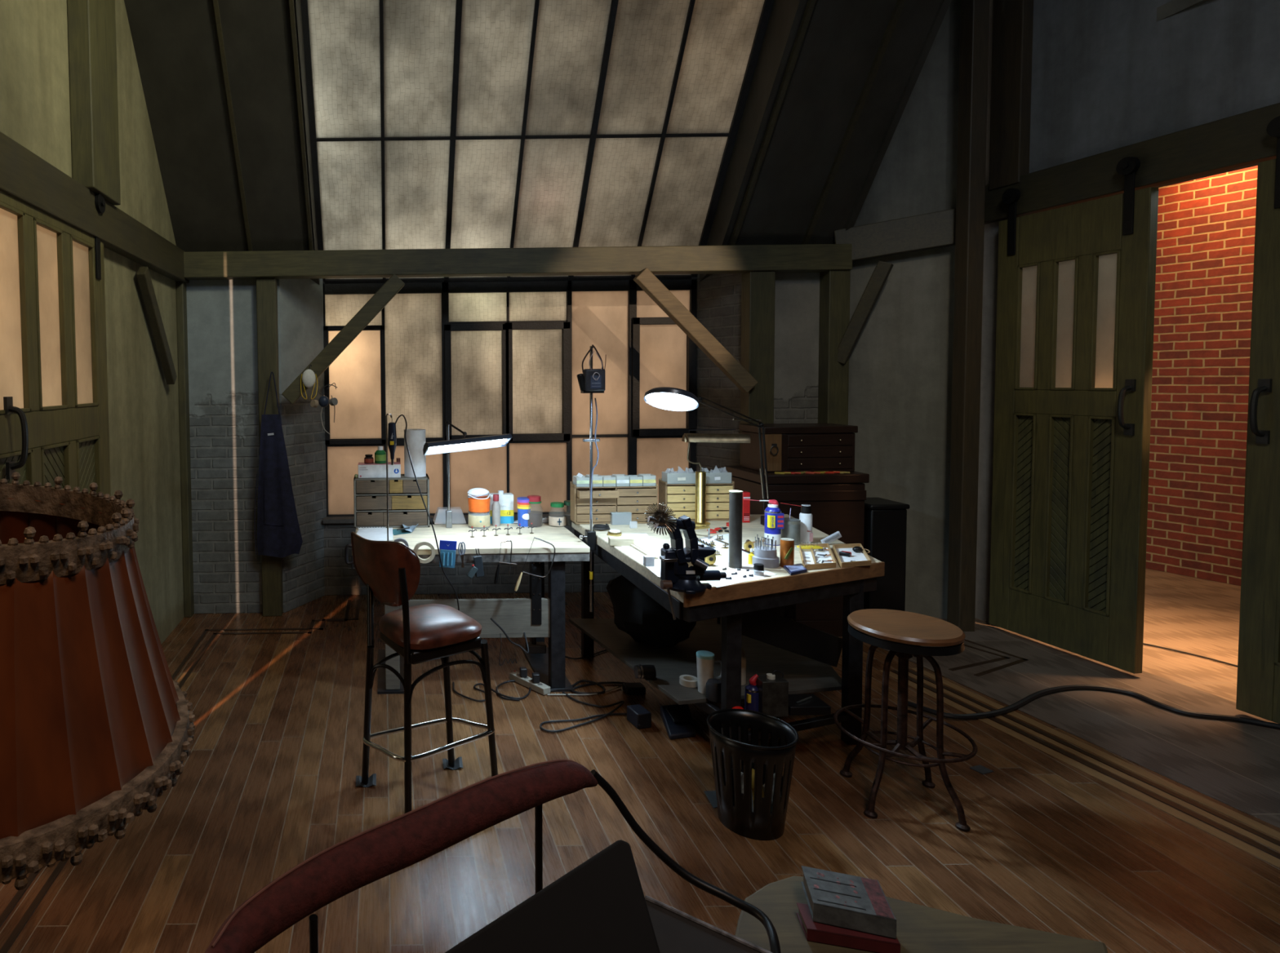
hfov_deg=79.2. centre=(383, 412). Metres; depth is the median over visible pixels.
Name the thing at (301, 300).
wall
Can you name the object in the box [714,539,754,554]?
steel rule
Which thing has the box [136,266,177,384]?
trim
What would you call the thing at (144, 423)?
wall
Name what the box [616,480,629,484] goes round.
bin
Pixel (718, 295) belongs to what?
wall
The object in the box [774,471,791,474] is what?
tool
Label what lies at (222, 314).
wall
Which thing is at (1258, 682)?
door
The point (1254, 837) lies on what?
trim
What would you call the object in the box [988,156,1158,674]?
door
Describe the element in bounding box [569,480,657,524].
drawer unit
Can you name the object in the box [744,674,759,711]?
spray can
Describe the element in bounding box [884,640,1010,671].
trim
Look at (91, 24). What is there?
trim
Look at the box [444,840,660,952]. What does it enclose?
screen
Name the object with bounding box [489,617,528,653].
cable
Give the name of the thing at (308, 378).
mask
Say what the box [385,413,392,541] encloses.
stand
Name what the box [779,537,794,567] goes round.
drink can
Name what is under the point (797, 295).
wall
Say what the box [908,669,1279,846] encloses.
trim
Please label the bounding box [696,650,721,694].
travel mug
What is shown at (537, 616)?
workbench
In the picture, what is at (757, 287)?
trim
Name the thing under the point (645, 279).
trim
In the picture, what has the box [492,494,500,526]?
bottle
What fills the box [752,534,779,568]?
stand
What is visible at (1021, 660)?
trim
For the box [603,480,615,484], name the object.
bin
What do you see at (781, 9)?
wall
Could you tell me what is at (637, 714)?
box
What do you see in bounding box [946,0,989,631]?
wooden post
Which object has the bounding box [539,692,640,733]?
cable
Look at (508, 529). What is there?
clamp
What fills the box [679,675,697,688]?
tape roll
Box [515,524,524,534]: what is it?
clamp
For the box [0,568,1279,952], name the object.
floor
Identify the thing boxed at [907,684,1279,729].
cable
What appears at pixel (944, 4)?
beam
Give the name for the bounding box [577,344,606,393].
motor
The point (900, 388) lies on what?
wall
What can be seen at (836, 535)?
tube
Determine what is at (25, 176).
trim
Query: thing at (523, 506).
plastic tub
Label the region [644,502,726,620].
microscope
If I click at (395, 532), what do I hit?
sheet
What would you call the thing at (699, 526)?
stand
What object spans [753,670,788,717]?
tin
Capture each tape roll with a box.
[393,537,408,547]
[413,541,435,564]
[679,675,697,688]
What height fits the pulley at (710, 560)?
0.058 m
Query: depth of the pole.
3.71 m
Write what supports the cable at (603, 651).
on the floor
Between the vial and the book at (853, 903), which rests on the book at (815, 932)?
the book at (853, 903)
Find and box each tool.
[387,414,459,611]
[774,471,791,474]
[784,471,800,474]
[805,471,820,474]
[824,471,839,473]
[832,471,849,473]
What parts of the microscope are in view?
knob, jaw plate, clamp handle, arm, arm, name plate, adjust knob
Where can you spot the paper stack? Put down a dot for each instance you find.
(376, 535)
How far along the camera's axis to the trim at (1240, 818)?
2.93 m
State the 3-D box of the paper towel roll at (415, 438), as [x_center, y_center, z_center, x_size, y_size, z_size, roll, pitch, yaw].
[0.182,0.237,4.237,0.127,0.274,0.126,-1,3,0]
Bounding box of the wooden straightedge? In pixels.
[620,536,657,559]
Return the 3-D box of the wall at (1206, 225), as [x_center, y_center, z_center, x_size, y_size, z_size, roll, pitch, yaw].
[6.694,-0.371,4.334,0.120,3.400,5.900,-1,3,-17]
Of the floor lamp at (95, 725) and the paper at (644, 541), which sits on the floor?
the floor lamp at (95, 725)
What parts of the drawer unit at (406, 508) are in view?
drawer, drawer, drawer, drawer, drawer, drawer, drawer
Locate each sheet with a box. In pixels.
[392,528,410,535]
[401,524,417,532]
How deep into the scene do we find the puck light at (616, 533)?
3.69 m
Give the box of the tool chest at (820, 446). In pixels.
[739,422,857,472]
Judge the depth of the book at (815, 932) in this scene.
1.49 m
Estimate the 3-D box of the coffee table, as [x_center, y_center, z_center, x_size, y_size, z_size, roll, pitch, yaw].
[1.104,1.311,1.525,0.784,0.420,0.384,-1,3,0]
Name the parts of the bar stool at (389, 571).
leg, leg, seat, seat rail, leg, leg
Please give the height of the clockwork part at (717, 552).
0.022 m
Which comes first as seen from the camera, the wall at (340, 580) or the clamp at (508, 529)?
the clamp at (508, 529)
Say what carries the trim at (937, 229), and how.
attached to the wall at (900, 388)
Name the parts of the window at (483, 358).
pane, pane, pane, pane, pane, pane, pane, pane, pane, pane, pane, pane, pane, pane, pane, pane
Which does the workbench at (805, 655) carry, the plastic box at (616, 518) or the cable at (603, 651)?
the plastic box at (616, 518)
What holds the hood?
attached to the lamp at (449, 446)
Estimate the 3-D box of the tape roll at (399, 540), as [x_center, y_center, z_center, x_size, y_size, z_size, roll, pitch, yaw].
[0.081,0.675,3.615,0.086,0.086,0.024,-1,3,0]
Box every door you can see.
[0,190,111,496]
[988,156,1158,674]
[1235,115,1279,724]
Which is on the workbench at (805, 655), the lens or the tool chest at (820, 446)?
the lens
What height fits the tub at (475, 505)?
0.074 m
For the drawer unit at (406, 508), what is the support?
on the workbench at (537, 616)
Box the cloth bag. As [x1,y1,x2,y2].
[605,575,696,648]
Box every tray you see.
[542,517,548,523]
[788,694,831,715]
[796,542,822,551]
[799,543,835,569]
[832,543,871,568]
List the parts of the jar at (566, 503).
lid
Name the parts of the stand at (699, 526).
post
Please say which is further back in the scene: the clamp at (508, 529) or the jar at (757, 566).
the clamp at (508, 529)
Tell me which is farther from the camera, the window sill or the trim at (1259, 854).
the window sill
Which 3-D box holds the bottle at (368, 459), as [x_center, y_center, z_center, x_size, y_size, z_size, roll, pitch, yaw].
[-0.088,0.273,4.219,0.055,0.050,0.055,-1,3,0]
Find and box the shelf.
[568,618,841,705]
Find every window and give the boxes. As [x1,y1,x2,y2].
[300,0,773,284]
[323,274,697,516]
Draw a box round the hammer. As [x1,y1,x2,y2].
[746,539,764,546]
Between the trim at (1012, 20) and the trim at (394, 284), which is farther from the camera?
the trim at (394, 284)
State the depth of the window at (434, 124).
4.68 m
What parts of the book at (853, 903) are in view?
panel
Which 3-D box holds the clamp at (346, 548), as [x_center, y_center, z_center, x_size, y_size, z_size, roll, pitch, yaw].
[-0.168,0.723,3.615,0.059,0.128,0.018,-1,3,0]
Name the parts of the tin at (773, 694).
handle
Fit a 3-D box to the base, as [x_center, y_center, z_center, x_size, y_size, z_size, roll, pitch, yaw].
[0.519,1.208,1.139,0.203,0.675,0.287,0,3,20]
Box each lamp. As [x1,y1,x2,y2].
[0,471,195,890]
[422,421,512,528]
[644,386,769,525]
[681,429,750,525]
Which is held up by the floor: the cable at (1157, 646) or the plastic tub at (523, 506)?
the cable at (1157, 646)
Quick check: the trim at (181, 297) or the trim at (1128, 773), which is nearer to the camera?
the trim at (1128, 773)
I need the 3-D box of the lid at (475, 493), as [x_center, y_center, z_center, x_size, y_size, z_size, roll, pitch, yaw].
[0.545,0.465,4.146,0.131,0.058,0.109,-1,3,0]
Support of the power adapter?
hanging from the workbench at (537, 616)
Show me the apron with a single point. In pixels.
(278, 531)
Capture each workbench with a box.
[351,523,590,694]
[568,514,884,769]
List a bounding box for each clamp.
[344,544,355,569]
[468,526,476,537]
[492,524,500,536]
[503,524,512,535]
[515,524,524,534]
[528,523,536,533]
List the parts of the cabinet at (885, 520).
lid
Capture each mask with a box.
[300,364,317,399]
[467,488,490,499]
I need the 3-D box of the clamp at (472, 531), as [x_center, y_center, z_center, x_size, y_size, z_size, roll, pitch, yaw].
[0.479,0.645,3.894,0.047,0.058,0.021,-1,3,0]
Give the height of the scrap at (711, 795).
0.002 m
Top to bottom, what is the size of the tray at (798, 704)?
0.042 m
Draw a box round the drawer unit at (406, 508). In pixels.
[353,474,430,528]
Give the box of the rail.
[697,537,715,548]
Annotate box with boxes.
[358,462,400,478]
[609,511,631,524]
[626,704,651,729]
[677,477,685,480]
[742,491,750,523]
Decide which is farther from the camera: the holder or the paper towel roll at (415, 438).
the paper towel roll at (415, 438)
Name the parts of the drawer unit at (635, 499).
drawer, drawer, drawer, drawer, drawer, drawer, drawer, drawer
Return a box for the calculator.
[783,564,807,575]
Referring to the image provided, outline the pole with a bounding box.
[578,346,599,612]
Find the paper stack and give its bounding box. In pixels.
[356,528,393,541]
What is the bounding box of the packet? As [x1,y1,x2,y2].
[439,540,457,568]
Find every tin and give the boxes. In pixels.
[488,490,513,524]
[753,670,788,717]
[781,508,800,545]
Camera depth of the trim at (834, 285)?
4.84 m
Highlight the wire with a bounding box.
[498,633,516,666]
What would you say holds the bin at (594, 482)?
on the drawer unit at (635, 499)
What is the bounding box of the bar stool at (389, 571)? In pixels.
[351,532,497,813]
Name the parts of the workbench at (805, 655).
leg, cable coil, steel frame, leg, red cap, rail, leg, leg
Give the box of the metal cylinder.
[728,490,742,568]
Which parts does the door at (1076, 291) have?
board panel, moulding, pane, board panel, moulding, pane, board panel, moulding, pane, handle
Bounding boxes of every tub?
[467,496,490,512]
[516,497,530,527]
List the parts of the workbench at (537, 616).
foot plate, leg, leg, foot plate, leg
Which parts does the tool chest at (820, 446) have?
panel, ring handle, lid, drawer, drawer, drawer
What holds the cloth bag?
on the workbench at (805, 655)
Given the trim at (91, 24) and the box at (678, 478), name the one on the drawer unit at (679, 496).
the box at (678, 478)
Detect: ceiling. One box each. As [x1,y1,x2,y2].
[124,0,315,252]
[717,0,942,245]
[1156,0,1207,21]
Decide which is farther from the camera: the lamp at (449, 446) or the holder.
the lamp at (449, 446)
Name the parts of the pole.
clamp knob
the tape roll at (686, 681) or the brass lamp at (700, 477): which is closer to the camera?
the tape roll at (686, 681)
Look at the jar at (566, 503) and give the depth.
4.16 m
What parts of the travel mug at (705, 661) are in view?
lid, handle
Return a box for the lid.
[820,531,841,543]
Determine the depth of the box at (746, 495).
3.99 m
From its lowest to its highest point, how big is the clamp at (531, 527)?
0.058 m
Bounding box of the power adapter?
[525,637,546,653]
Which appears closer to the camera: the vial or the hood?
the vial
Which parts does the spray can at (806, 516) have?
pink panel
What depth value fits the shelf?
3.48 m
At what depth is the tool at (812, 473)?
4.40 m
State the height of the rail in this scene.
0.022 m
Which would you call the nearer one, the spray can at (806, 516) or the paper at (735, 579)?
the paper at (735, 579)
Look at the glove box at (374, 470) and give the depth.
4.17 m
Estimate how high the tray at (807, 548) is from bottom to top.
0.043 m
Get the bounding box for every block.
[608,537,634,546]
[643,555,654,566]
[839,551,851,557]
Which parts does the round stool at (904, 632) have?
leg, leg, screw post, seat, leg, leg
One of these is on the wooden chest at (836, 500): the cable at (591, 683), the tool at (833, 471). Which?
the tool at (833, 471)
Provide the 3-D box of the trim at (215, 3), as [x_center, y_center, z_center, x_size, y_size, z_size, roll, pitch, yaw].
[-0.710,-2.440,3.738,0.432,2.890,2.228,-1,3,0]
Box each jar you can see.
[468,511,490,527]
[527,495,542,527]
[548,502,566,526]
[562,500,571,525]
[706,679,720,702]
[753,563,764,576]
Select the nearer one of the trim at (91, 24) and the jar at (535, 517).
the trim at (91, 24)
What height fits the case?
0.028 m
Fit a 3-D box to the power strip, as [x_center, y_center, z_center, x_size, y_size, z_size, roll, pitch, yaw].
[0.757,1.385,3.753,0.050,0.082,0.247,-2,3,-34]
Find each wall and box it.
[0,0,184,644]
[186,279,285,613]
[279,278,326,613]
[281,0,817,284]
[324,521,621,595]
[695,273,742,478]
[773,272,819,423]
[848,0,960,619]
[974,0,1279,622]
[1145,165,1257,586]
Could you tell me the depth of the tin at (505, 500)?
4.24 m
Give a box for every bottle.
[364,454,373,463]
[374,446,386,463]
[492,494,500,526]
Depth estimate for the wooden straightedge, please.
3.34 m
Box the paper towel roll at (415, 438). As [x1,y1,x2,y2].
[404,429,426,477]
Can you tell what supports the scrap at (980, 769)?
on the floor
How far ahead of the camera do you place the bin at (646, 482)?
4.00 m
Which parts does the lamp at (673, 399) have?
arm, arm, arm, arm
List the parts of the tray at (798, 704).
steel rod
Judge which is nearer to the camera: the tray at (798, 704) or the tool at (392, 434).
the tray at (798, 704)
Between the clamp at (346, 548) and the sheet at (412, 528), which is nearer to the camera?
the clamp at (346, 548)
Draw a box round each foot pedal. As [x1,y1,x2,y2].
[622,683,645,695]
[660,704,696,740]
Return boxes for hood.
[424,433,511,455]
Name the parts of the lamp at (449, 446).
arm, arm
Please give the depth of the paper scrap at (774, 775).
2.52 m
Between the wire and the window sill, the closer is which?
the wire
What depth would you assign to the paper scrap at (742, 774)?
2.52 m
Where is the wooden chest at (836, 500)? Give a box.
[723,465,869,636]
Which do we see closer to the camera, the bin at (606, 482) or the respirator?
the bin at (606, 482)
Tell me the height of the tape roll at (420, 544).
0.109 m
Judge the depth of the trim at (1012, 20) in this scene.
4.35 m
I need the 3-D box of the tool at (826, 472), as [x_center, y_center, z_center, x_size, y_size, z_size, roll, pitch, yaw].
[2.741,0.368,4.418,0.088,0.011,0.012,0,3,12]
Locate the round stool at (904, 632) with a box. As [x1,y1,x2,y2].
[833,608,977,832]
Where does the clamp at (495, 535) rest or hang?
on the workbench at (537, 616)
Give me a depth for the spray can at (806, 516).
3.48 m
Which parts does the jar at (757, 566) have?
lid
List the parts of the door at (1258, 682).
handle, moulding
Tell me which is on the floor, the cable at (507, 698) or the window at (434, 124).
the cable at (507, 698)
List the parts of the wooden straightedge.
blade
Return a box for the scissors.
[457,542,465,568]
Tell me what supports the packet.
hanging from the workbench at (537, 616)
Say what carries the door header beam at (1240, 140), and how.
attached to the wall at (1107, 75)
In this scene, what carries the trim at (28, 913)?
on the floor
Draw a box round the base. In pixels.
[644,895,772,952]
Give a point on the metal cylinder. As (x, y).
(735, 497)
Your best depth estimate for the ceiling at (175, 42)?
4.32 m
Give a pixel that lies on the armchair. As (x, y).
(382, 851)
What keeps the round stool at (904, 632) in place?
on the floor
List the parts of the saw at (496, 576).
handle, frame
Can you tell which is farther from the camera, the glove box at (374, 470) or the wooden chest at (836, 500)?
the wooden chest at (836, 500)
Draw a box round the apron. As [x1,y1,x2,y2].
[253,372,302,558]
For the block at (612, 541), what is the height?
0.036 m
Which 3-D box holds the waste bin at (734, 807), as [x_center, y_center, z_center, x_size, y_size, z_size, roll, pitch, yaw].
[1.314,1.298,2.583,0.293,0.350,0.293,-1,3,-8]
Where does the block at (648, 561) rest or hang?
on the paper at (644, 541)
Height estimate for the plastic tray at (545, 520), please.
0.028 m
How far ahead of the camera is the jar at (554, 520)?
4.14 m
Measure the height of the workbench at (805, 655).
0.822 m
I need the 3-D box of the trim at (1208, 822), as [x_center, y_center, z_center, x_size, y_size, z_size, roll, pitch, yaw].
[3.005,1.480,1.902,0.030,0.003,4.030,-1,3,-7]
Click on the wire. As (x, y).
(500, 633)
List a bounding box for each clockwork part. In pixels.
[715,534,724,540]
[715,550,721,555]
[720,542,728,549]
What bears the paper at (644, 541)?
on the workbench at (805, 655)
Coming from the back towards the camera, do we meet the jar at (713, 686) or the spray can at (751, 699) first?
the jar at (713, 686)
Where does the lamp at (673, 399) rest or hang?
on the workbench at (805, 655)
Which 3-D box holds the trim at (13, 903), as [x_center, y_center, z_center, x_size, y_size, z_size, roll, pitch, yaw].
[-0.664,1.470,3.167,0.985,0.003,4.222,-1,3,0]
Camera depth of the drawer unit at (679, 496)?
4.05 m
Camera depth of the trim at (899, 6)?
4.32 m
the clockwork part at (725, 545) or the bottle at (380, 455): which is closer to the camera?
the clockwork part at (725, 545)
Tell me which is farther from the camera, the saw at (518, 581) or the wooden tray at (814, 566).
the saw at (518, 581)
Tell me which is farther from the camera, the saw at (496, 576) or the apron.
the apron
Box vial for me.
[748,548,754,564]
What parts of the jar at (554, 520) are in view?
lid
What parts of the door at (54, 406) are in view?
pane, board panel, handle, moulding, pane, moulding, board panel, pane, moulding, board panel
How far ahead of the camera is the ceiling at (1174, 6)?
3.59 m
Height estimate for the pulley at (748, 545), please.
0.051 m
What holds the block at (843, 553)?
in the wooden tray at (861, 559)
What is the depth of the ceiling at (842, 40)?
4.33 m
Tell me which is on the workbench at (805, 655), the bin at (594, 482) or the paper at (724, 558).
the paper at (724, 558)
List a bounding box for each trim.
[0,131,189,283]
[0,600,351,952]
[0,600,359,927]
[66,0,120,204]
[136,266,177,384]
[175,281,194,617]
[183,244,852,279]
[213,0,313,251]
[256,277,283,617]
[281,274,404,404]
[633,267,758,392]
[728,0,906,244]
[739,271,775,465]
[817,270,850,425]
[834,208,955,262]
[837,260,893,364]
[879,670,1279,868]
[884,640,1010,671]
[890,670,1279,859]
[897,670,1279,853]
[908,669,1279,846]
[910,667,1279,839]
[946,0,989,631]
[964,640,1027,676]
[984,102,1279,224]
[988,0,1033,190]
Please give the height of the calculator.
0.013 m
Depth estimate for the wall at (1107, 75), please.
3.85 m
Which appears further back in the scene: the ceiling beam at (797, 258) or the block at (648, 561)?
the ceiling beam at (797, 258)
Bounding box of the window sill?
[322,514,549,524]
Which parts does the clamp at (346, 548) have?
frame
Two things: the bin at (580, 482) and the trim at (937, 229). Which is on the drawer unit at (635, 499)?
the bin at (580, 482)
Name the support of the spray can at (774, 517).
on the workbench at (805, 655)
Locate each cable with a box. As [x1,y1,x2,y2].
[452,680,531,702]
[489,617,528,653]
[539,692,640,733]
[546,686,621,696]
[550,680,633,694]
[564,649,606,659]
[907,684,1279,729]
[1142,643,1237,667]
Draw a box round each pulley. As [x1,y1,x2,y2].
[704,554,715,567]
[743,541,754,552]
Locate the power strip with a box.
[509,666,550,695]
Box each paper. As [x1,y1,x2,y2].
[606,533,660,577]
[697,533,748,568]
[706,564,775,587]
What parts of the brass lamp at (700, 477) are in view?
lamp shade, arm, rod, lamp shade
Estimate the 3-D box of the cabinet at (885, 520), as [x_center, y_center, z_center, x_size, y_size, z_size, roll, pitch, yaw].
[3.082,0.960,4.538,0.240,0.810,0.280,-1,3,0]
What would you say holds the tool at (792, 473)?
on the wooden chest at (836, 500)
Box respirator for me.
[310,382,337,435]
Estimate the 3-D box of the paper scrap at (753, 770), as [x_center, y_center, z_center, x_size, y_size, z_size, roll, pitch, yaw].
[1.316,1.362,2.555,0.061,0.209,0.061,-1,3,0]
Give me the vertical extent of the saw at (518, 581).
0.273 m
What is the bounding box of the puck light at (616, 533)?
[607,529,622,537]
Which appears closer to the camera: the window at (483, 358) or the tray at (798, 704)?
the tray at (798, 704)
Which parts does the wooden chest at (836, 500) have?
lid, moulding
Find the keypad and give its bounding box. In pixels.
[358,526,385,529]
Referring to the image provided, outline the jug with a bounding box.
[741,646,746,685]
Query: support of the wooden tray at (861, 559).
on the workbench at (805, 655)
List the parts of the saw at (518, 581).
handle, frame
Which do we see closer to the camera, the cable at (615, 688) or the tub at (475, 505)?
the cable at (615, 688)
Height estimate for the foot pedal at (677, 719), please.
0.064 m
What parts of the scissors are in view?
handle, blade, handle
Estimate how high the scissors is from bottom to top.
0.131 m
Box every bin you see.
[576,473,589,484]
[592,480,602,484]
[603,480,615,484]
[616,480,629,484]
[630,480,642,484]
[643,480,655,484]
[706,709,799,840]
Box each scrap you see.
[703,791,717,808]
[741,772,753,813]
[751,768,764,803]
[763,773,781,813]
[969,764,993,774]
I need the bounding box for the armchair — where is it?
[204,759,781,952]
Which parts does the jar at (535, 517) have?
lid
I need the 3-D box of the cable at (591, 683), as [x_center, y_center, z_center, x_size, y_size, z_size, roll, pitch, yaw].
[1.060,1.413,3.719,0.426,0.025,0.172,0,3,10]
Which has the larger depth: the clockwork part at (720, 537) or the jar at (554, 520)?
the jar at (554, 520)
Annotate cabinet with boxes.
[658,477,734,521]
[863,497,910,611]
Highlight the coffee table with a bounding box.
[734,876,1107,952]
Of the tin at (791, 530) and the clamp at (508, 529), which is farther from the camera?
the clamp at (508, 529)
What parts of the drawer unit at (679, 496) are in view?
drawer, drawer, drawer, drawer, drawer, drawer, drawer, drawer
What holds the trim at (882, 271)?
attached to the wall at (900, 388)
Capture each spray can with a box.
[744,499,784,546]
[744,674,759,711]
[780,502,813,543]
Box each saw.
[493,540,517,584]
[514,537,555,591]
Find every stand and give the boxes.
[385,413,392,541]
[680,524,710,539]
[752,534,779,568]
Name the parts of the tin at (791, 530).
lid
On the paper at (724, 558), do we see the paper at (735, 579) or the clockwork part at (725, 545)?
the clockwork part at (725, 545)
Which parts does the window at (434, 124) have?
pane, pane, pane, pane, pane, pane, pane, pane, pane, pane, pane, pane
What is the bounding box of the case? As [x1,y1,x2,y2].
[852,546,870,553]
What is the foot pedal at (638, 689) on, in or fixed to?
on the floor
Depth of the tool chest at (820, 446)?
4.47 m
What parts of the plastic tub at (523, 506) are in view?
lid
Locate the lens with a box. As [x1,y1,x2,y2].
[633,665,657,680]
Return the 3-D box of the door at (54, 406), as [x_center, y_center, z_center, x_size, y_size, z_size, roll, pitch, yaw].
[-1.314,0.231,2.922,0.123,2.455,1.140,-1,3,0]
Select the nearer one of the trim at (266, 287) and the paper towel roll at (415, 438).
the paper towel roll at (415, 438)
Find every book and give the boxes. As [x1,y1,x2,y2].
[796,903,900,952]
[800,866,896,939]
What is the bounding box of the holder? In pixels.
[466,548,484,578]

